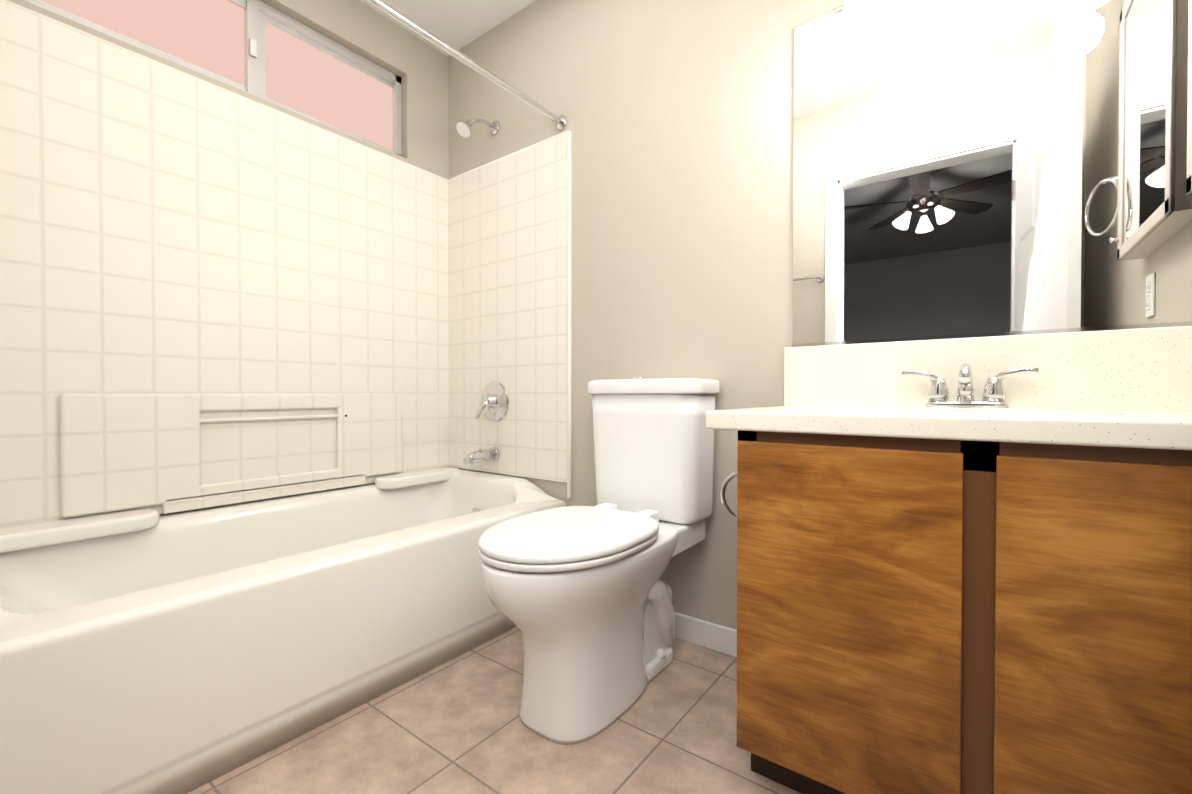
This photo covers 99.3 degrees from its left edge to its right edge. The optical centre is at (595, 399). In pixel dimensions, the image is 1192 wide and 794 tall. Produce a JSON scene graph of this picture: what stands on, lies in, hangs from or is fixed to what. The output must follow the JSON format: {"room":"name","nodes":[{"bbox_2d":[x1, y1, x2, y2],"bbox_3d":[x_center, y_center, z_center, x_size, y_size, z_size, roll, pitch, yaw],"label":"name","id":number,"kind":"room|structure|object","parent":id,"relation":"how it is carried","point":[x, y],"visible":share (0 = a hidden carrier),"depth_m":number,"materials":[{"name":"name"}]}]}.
{"room":"bathroom","nodes":[
{"label":"bathroom","id":0,"kind":"room"},
{"bbox_2d":[8,0,447,516],"bbox_3d":[-1.294,-0.422,1.830,0.150,2.470,1.720,0,1,37],"label":"wall","id":1,"kind":"structure","parent":0,"point":[418,66],"depth_m":2.21,"materials":[{"name":"paint"}]},
{"bbox_2d":[24,0,401,155],"bbox_3d":[-1.256,-1.272,1.856,0.060,0.380,1.173,0,1,37],"label":"window","id":2,"kind":"structure","parent":1,"relation":"in","point":[263,50],"depth_m":1.88,"materials":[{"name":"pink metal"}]},
{"bbox_2d":[0,0,571,527],"bbox_3d":[-0.886,-0.331,1.600,0.782,1.453,1.606,0,1,37],"label":"wall panels","id":3,"kind":"object","parent":1,"relation":"attached to","point":[212,294],"visible":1,"depth_m":1.75,"materials":[{"name":"white tile"}]},
{"bbox_2d":[463,447,499,466],"bbox_3d":[-0.502,0.248,2.194,0.060,0.076,0.172,0,1,37],"label":"tub spout","id":4,"kind":"object","parent":3,"relation":"attached to","point":[478,455],"visible":1,"depth_m":2.18,"materials":[{"name":"silver metal"}]},
{"bbox_2d":[475,381,508,421],"bbox_3d":[-0.473,0.009,2.229,0.180,0.180,0.078,0,1,37],"label":"tub valve","id":5,"kind":"object","parent":3,"relation":"attached to","point":[494,407],"visible":1,"depth_m":2.22,"materials":[{"name":"silver metal"}]},
{"bbox_2d":[360,0,535,55],"bbox_3d":[-0.212,-1.699,1.097,2.745,0.100,1.870,0,1,37],"label":"ceiling","id":6,"kind":"structure","parent":0,"point":[458,24],"depth_m":2.19,"materials":[{"name":"paint"}]},
{"bbox_2d":[187,627,801,793],"bbox_3d":[-0.212,0.871,1.125,2.745,0.100,1.870,0,1,37],"label":"floor","id":7,"kind":"structure","parent":0,"point":[455,726],"depth_m":1.20,"materials":[{"name":"tile"}]},
{"bbox_2d":[0,467,566,793],"bbox_3d":[-0.895,0.575,1.616,0.751,0.482,1.592,0,1,37],"label":"bathtub","id":8,"kind":"object","parent":7,"relation":"on","point":[145,651],"visible":0.88,"depth_m":1.26,"materials":[{"name":"white ceramic"}]},
{"bbox_2d":[478,377,719,744],"bbox_3d":[0.010,0.372,1.433,0.416,0.891,0.782,0,1,37],"label":"toilet","id":9,"kind":"object","parent":7,"relation":"on","point":[580,597],"visible":1,"depth_m":1.31,"materials":[{"name":"white ceramic"}]},
{"bbox_2d":[706,326,1191,793],"bbox_3d":[0.721,0.337,1.045,0.858,0.970,0.562,0,1,37],"label":"bathroom vanity","id":10,"kind":"object","parent":7,"relation":"on","point":[964,565],"visible":1,"depth_m":0.84,"materials":[{"name":"brown wood"}]},
{"bbox_2d":[448,0,844,629],"bbox_3d":[0.305,-0.421,1.799,2.745,2.470,0.150,0,1,37],"label":"wall","id":11,"kind":"structure","parent":0,"point":[678,114],"depth_m":1.74,"materials":[{"name":"paint"}]},
{"bbox_2d":[365,0,566,129],"bbox_3d":[-0.619,-1.102,1.391,0.060,0.060,1.598,0,1,37],"label":"shower rod","id":12,"kind":"object","parent":11,"relation":"attached to","point":[560,121],"visible":1,"depth_m":1.64,"materials":[{"name":"silver metal"}]},
{"bbox_2d":[456,118,499,137],"bbox_3d":[-0.511,-1.175,2.183,0.068,0.132,0.202,0,1,37],"label":"shower head","id":13,"kind":"object","parent":11,"relation":"attached to","point":[463,128],"visible":1,"depth_m":2.14},
{"bbox_2d":[675,612,736,657],"bbox_3d":[0.256,0.772,1.745,0.878,0.085,0.014,0,1,37],"label":"baseboard","id":14,"kind":"structure","parent":11,"relation":"attached to","point":[710,635],"depth_m":1.66,"materials":[{"name":"white wood"}]},
{"bbox_2d":[792,0,1191,346],"bbox_3d":[0.906,-0.621,1.246,0.814,0.940,0.008,0,1,37],"label":"mirror","id":15,"kind":"object","parent":11,"relation":"attached to","point":[973,168],"visible":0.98,"depth_m":1.21,"materials":[{"name":"clear glass"}]},
{"bbox_3d":[0.781,-0.405,0.272,0.150,2.470,1.720,0,1,37],"label":"wall","id":16,"kind":"structure","parent":0,"visible":0},
{"bbox_2d":[1186,0,1191,194],"bbox_3d":[1.019,-0.753,0.777,0.077,0.715,0.500,0,1,37],"label":"medicine cabinet mirror","id":17,"kind":"object","parent":16,"relation":"attached to","point":[1189,151],"visible":1,"depth_m":0.98,"materials":[{"name":"beige mirror"}]}
]}

